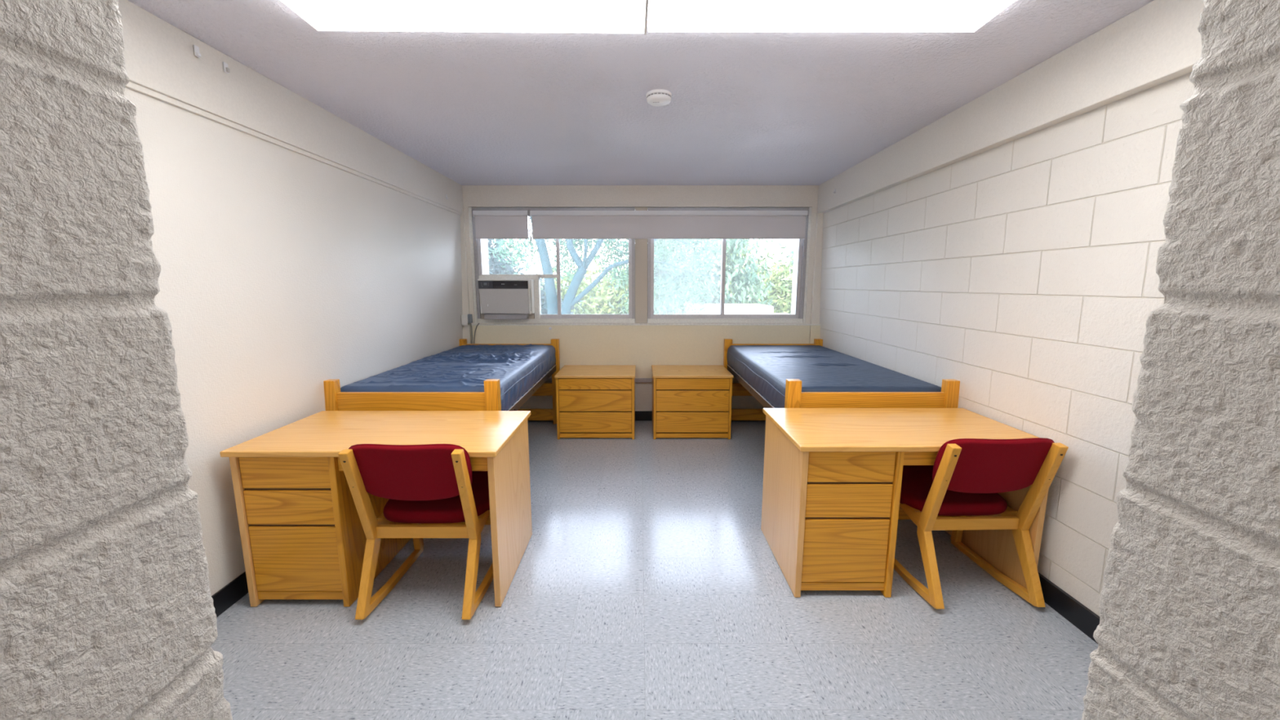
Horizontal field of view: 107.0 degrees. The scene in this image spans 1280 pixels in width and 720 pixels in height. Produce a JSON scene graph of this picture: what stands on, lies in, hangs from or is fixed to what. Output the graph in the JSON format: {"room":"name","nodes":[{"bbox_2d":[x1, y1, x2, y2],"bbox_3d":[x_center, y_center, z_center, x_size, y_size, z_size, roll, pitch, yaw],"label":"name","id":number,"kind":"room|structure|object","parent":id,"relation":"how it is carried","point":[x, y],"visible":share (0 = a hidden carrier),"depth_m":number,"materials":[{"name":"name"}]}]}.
{"room":"dormitory room","nodes":[
{"label":"dormitory room","id":0,"kind":"room"},
{"bbox_2d":[0,0,232,719],"bbox_3d":[-1.267,0.304,-0.381,1.566,2.420,1.851,0,9,0],"label":"wall","id":1,"kind":"structure","parent":0,"point":[107,609],"depth_m":0.42,"materials":[{"name":"paint"}]},
{"bbox_2d":[124,87,462,595],"bbox_3d":[-1.930,-0.204,2.788,0.290,2.420,4.730,0,9,0],"label":"wall","id":2,"kind":"structure","parent":0,"point":[285,273],"depth_m":2.31,"materials":[{"name":"paint"}]},
{"bbox_2d":[193,44,200,57],"bbox_3d":[-1.761,-1.229,1.885,0.014,0.040,0.020,0,9,0],"label":"clip","id":3,"kind":"object","parent":2,"relation":"attached to","point":[197,53],"visible":1,"depth_m":1.88,"materials":[{"name":"white plastic"}]},
{"bbox_2d":[222,62,230,73],"bbox_3d":[-1.761,-1.246,2.018,0.014,0.040,0.020,0,9,0],"label":"clip","id":4,"kind":"object","parent":2,"relation":"attached to","point":[226,69],"visible":1,"depth_m":2.01,"materials":[{"name":"white plastic"}]},
{"bbox_2d":[211,571,248,617],"bbox_3d":[-1.871,0.949,2.902,0.018,0.105,4.430,0,9,0],"label":"baseboard","id":5,"kind":"structure","parent":2,"relation":"attached to","point":[226,597],"depth_m":2.15,"materials":[{"name":"black rubber"}]},
{"bbox_2d":[118,0,462,213],"bbox_3d":[-1.896,-1.252,2.529,0.248,0.270,4.490,0,9,0],"label":"beam","id":6,"kind":"structure","parent":2,"relation":"attached to","point":[160,57],"depth_m":2.17,"materials":[{"name":"paint"}]},
{"bbox_2d":[124,81,462,215],"bbox_3d":[-1.791,-1.107,2.549,0.018,0.022,4.485,0,9,0],"label":"trim","id":7,"kind":"structure","parent":2,"relation":"attached to","point":[132,86],"depth_m":2.20,"materials":[{"name":"paint"}]},
{"bbox_2d":[462,185,818,410],"bbox_3d":[0.000,-0.560,5.000,4.000,2.420,0.190,0,9,0],"label":"wall","id":8,"kind":"structure","parent":0,"point":[473,196],"depth_m":4.74,"materials":[{"name":"beige paint"}]},
{"bbox_2d":[461,315,469,325],"bbox_3d":[-1.794,-0.413,4.866,0.064,0.108,0.060,0,9,0],"label":"outlet box","id":9,"kind":"object","parent":8,"relation":"attached to","point":[464,317],"visible":0.93,"depth_m":4.84,"materials":[{"name":"white plastic"}]},
{"bbox_2d":[467,314,472,343],"bbox_3d":[-1.743,-0.151,4.897,0.040,0.645,0.032,0,9,0],"label":"power cord","id":10,"kind":"object","parent":9,"relation":"attached to","point":[469,316],"visible":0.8,"depth_m":4.84,"materials":[{"name":"grey plastic"}]},
{"bbox_2d":[460,206,471,343],"bbox_3d":[-1.812,-0.441,4.907,0.095,2.215,0.030,0,9,0],"label":"trim","id":11,"kind":"structure","parent":8,"relation":"attached to","point":[465,298],"depth_m":4.84,"materials":[{"name":"beige paint"}]},
{"bbox_2d":[471,207,635,323],"bbox_3d":[-0.874,-0.967,4.896,1.643,1.163,0.125,0,9,0],"label":"window","id":12,"kind":"structure","parent":8,"relation":"in","point":[536,317],"depth_m":4.89,"materials":[{"name":"metal"}]},
{"bbox_2d":[480,239,488,274],"bbox_3d":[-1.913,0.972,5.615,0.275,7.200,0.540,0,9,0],"label":"trim","id":13,"kind":"structure","parent":12,"relation":"attached to","point":[483,242],"depth_m":5.43,"materials":[{"name":"white plastic"}]},
{"bbox_2d":[471,209,529,239],"bbox_3d":[-1.389,-1.357,4.745,0.561,0.280,0.060,0,9,0],"label":"roller shade","id":14,"kind":"object","parent":12,"relation":"attached to","point":[489,224],"visible":0.96,"depth_m":4.75,"materials":[{"name":"white fabric"}]},
{"bbox_2d":[477,279,541,319],"bbox_3d":[-1.355,-0.643,4.967,0.536,0.405,0.428,0,9,0],"label":"air conditioner","id":15,"kind":"object","parent":12,"relation":"attached to","point":[500,299],"visible":1,"depth_m":4.76,"materials":[{"name":"beige plastic"}]},
{"bbox_2d":[528,209,808,239],"bbox_3d":[0.278,-1.349,4.746,2.796,0.297,0.060,0,9,0],"label":"roller shade","id":16,"kind":"object","parent":12,"relation":"attached to","point":[545,224],"visible":1,"depth_m":4.75,"materials":[{"name":"white fabric"}]},
{"bbox_2d":[468,207,811,323],"bbox_3d":[0.000,-0.974,4.928,3.450,1.166,0.160,0,9,0],"label":"trim","id":17,"kind":"structure","parent":8,"relation":"attached to","point":[469,208],"depth_m":4.85,"materials":[{"name":"beige paint"}]},
{"bbox_2d":[635,207,647,323],"bbox_3d":[0.013,-0.974,4.928,0.126,1.166,0.160,0,9,0],"label":"trim","id":18,"kind":"structure","parent":8,"relation":"attached to","point":[641,245],"depth_m":4.87,"materials":[{"name":"beige paint"}]},
{"bbox_2d":[635,410,652,420],"bbox_3d":[0.002,0.599,5.082,3.728,0.105,0.015,0,9,0],"label":"baseboard","id":19,"kind":"structure","parent":8,"relation":"attached to","point":[639,415],"depth_m":5.08,"materials":[{"name":"black rubber"}]},
{"bbox_2d":[470,324,820,382],"bbox_3d":[0.061,-0.072,4.956,3.622,0.611,0.087,0,9,0],"label":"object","id":20,"kind":"structure","parent":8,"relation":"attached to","point":[643,346],"depth_m":4.90,"materials":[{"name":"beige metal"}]},
{"bbox_2d":[473,323,479,343],"bbox_3d":[-1.690,-0.132,4.906,0.077,0.505,0.010,0,9,0],"label":"cable","id":21,"kind":"object","parent":20,"relation":"attached to","point":[478,323],"visible":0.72,"depth_m":4.88,"materials":[{"name":"grey plastic"}]},
{"bbox_2d":[647,207,808,323],"bbox_3d":[0.889,-0.968,4.901,1.622,1.163,0.115,0,9,0],"label":"window","id":22,"kind":"structure","parent":8,"relation":"in","point":[797,317],"depth_m":4.92,"materials":[{"name":"metal"}]},
{"bbox_2d":[791,239,799,314],"bbox_3d":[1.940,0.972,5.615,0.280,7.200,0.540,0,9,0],"label":"trim","id":23,"kind":"structure","parent":22,"relation":"attached to","point":[796,241],"depth_m":5.51,"materials":[{"name":"white metal"}]},
{"bbox_2d":[808,213,823,343],"bbox_3d":[1.833,-0.409,4.912,0.115,2.150,0.030,0,9,0],"label":"trim","id":24,"kind":"structure","parent":8,"relation":"attached to","point":[815,301],"depth_m":4.82,"materials":[{"name":"beige paint"}]},
{"bbox_2d":[128,0,1154,185],"bbox_3d":[0.000,-1.314,1.688,4.200,0.120,6.550,0,9,0],"label":"ceiling","id":25,"kind":"structure","parent":0,"point":[472,108],"depth_m":2.35,"materials":[{"name":"white paint"}]},
{"bbox_2d":[280,0,648,35],"bbox_3d":[-0.582,-1.196,1.469,1.221,0.044,0.610,0,9,-1],"label":"ceiling light","id":26,"kind":"object","parent":25,"relation":"attached to","point":[613,16],"visible":1,"depth_m":1.65,"materials":[{"name":"white plastic"}]},
{"bbox_2d":[646,88,671,106],"bbox_3d":[0.098,-1.355,2.456,0.132,0.043,0.132,0,9,0],"label":"smoke detector","id":27,"kind":"object","parent":25,"relation":"attached to","point":[658,97],"visible":1,"depth_m":2.42,"materials":[{"name":"white plastic"}]},
{"bbox_2d":[648,0,1016,31],"bbox_3d":[0.638,-1.197,1.469,1.219,0.042,0.610,0,9,0],"label":"ceiling light","id":28,"kind":"object","parent":25,"relation":"attached to","point":[664,15],"visible":1,"depth_m":1.65,"materials":[{"name":"white plastic"}]},
{"bbox_2d":[210,420,1097,719],"bbox_3d":[0.000,1.194,2.091,4.200,0.120,6.550,0,9,0],"label":"floor","id":29,"kind":"structure","parent":0,"point":[647,583],"depth_m":2.01,"materials":[{"name":"tile"}]},
{"bbox_2d":[219,410,532,606],"bbox_3d":[-1.198,0.704,2.392,1.173,0.744,0.660,0,9,0],"label":"desk","id":30,"kind":"object","parent":29,"relation":"on","point":[302,534],"visible":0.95,"depth_m":2.13,"materials":[{"name":"brown wood"}]},
{"bbox_2d":[337,444,493,619],"bbox_3d":[-0.976,0.698,2.280,0.524,0.798,0.626,0,9,0],"label":"desk chair","id":31,"kind":"object","parent":29,"relation":"on","point":[423,483],"visible":0.92,"depth_m":2.06,"materials":[{"name":"brown wood"}]},
{"bbox_2d":[323,338,559,423],"bbox_3d":[-1.347,0.392,3.887,1.030,0.893,2.152,0,9,0],"label":"frame","id":32,"kind":"object","parent":29,"relation":"on","point":[489,399],"visible":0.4,"depth_m":2.79,"materials":[{"name":"brown wood"}]},
{"bbox_2d":[340,344,555,410],"bbox_3d":[-1.345,0.076,3.836,0.997,0.259,2.017,0,9,0],"label":"mattress","id":33,"kind":"object","parent":32,"relation":"on","point":[517,367],"visible":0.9,"depth_m":3.38,"materials":[{"name":"blue plastic"}]},
{"bbox_2d":[554,364,635,439],"bbox_3d":[-0.417,0.402,4.701,0.744,0.615,0.585,0,9,0],"label":"nightstand","id":34,"kind":"object","parent":29,"relation":"on","point":[593,401],"visible":1,"depth_m":4.43,"materials":[{"name":"brown wood"}]},
{"bbox_2d":[651,364,733,439],"bbox_3d":[0.492,0.402,4.701,0.744,0.615,0.585,0,9,0],"label":"nightstand","id":35,"kind":"object","parent":29,"relation":"on","point":[689,401],"visible":1,"depth_m":4.43,"materials":[{"name":"brown wood"}]},
{"bbox_2d":[723,338,959,420],"bbox_3d":[1.369,0.392,3.887,1.006,0.893,2.152,0,9,0],"label":"frame","id":36,"kind":"object","parent":29,"relation":"on","point":[948,396],"visible":0.35,"depth_m":2.79,"materials":[{"name":"brown wood"}]},
{"bbox_2d":[726,345,941,408],"bbox_3d":[1.368,0.096,3.839,0.966,0.218,2.017,0,9,0],"label":"mattress","id":37,"kind":"object","parent":36,"relation":"on","point":[766,369],"visible":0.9,"depth_m":3.38,"materials":[{"name":"blue plastic"}]},
{"bbox_2d":[760,408,1048,597],"bbox_3d":[1.280,0.694,2.454,1.151,0.744,0.655,0,9,0],"label":"desk","id":38,"kind":"object","parent":29,"relation":"on","point":[831,509],"visible":0.82,"depth_m":2.20,"materials":[{"name":"brown wood"}]},
{"bbox_2d":[893,437,1068,608],"bbox_3d":[1.552,0.687,2.352,0.524,0.798,0.626,0,9,-1],"label":"desk chair","id":39,"kind":"object","parent":29,"relation":"on","point":[966,477],"visible":0.92,"depth_m":2.14,"materials":[{"name":"brown wood"}]},
{"bbox_2d":[819,71,1194,616],"bbox_3d":[1.955,-0.204,2.788,0.260,2.420,4.730,0,9,0],"label":"wall","id":40,"kind":"structure","parent":0,"point":[1020,272],"depth_m":2.17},
{"bbox_2d":[817,0,1204,213],"bbox_3d":[1.899,-1.249,2.529,0.242,0.275,4.490,0,9,0],"label":"beam","id":41,"kind":"structure","parent":40,"relation":"attached to","point":[1159,42],"depth_m":2.05,"materials":[{"name":"paint"}]},
{"bbox_2d":[1038,572,1099,644],"bbox_3d":[1.875,0.949,2.902,0.019,0.105,4.430,0,9,0],"label":"baseboard","id":42,"kind":"structure","parent":40,"relation":"attached to","point":[1085,620],"depth_m":2.06,"materials":[{"name":"black rubber"}]},
{"bbox_2d":[1081,0,1279,719],"bbox_3d":[1.286,0.304,-0.381,1.529,2.420,1.851,0,9,0],"label":"wall","id":43,"kind":"structure","parent":0,"point":[1188,628],"depth_m":0.44,"materials":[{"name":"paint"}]},
{"label":"outside","id":44,"kind":"structure","parent":0,"visible":0},
{"bbox_3d":[0.000,-4.444,62.688,120.000,0.200,114.800,0,9,0],"label":"lawn","id":45,"kind":"structure","parent":44,"visible":0},
{"bbox_2d":[488,217,589,314],"bbox_3d":[-2.408,-0.459,10.402,2.760,8.509,1.715,-3,10,-17],"label":"tree","id":46,"kind":"object","parent":45,"relation":"on","point":[549,285],"visible":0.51,"depth_m":9.69,"materials":[{"name":"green plant"}]},
{"bbox_2d":[487,239,591,314],"bbox_3d":[-3.955,-0.975,15.226,4.786,8.005,3.274,0,9,0],"label":"tree","id":47,"kind":"object","parent":45,"relation":"on","point":[494,268],"visible":0.07,"depth_m":14.49,"materials":[{"name":"green plant"}]},
{"bbox_2d":[513,262,610,314],"bbox_3d":[-6.135,-3.619,36.149,13.944,8.058,6.886,1,9,4],"label":"tree","id":48,"kind":"object","parent":45,"relation":"on","point":[553,267],"visible":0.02,"depth_m":34.82,"materials":[{"name":"green plant"}]},
{"bbox_2d":[542,253,690,314],"bbox_3d":[-1.820,-0.518,17.116,9.890,6.508,4.289,-1,9,-5],"label":"tree","id":49,"kind":"object","parent":45,"relation":"on","point":[604,297],"visible":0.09,"depth_m":16.15,"materials":[{"name":"green plant"}]},
{"bbox_2d":[545,239,727,314],"bbox_3d":[-0.215,-0.697,10.350,4.308,9.010,2.451,0,9,0],"label":"tree","id":50,"kind":"object","parent":45,"relation":"on","point":[570,300],"visible":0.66,"depth_m":9.99,"materials":[{"name":"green plant"}]},
{"bbox_2d":[608,239,782,314],"bbox_3d":[1.932,-1.134,15.553,5.924,8.273,3.902,0,9,0],"label":"tree","id":51,"kind":"object","parent":45,"relation":"on","point":[743,283],"visible":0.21,"depth_m":14.46,"materials":[{"name":"green plant"}]},
{"bbox_2d":[684,303,788,314],"bbox_3d":[2.670,0.949,13.015,2.860,4.900,1.520,0,9,0],"label":"building","id":52,"kind":"structure","parent":45,"relation":"on","point":[712,308],"depth_m":11.90,"materials":[{"name":"white concrete"}]},
{"bbox_2d":[715,240,794,314],"bbox_3d":[6.500,-2.267,22.013,7.128,8.400,4.615,0,9,0],"label":"tree","id":53,"kind":"object","parent":45,"relation":"on","point":[781,294],"visible":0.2,"depth_m":20.97,"materials":[{"name":"green plant"}]},
{"bbox_2d":[777,240,794,284],"bbox_3d":[9.902,-3.009,25.986,5.400,8.602,5.213,-5,11,-31],"label":"tree","id":54,"kind":"object","parent":45,"relation":"on","point":[782,247],"visible":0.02,"depth_m":25.71,"materials":[{"name":"green plant"}]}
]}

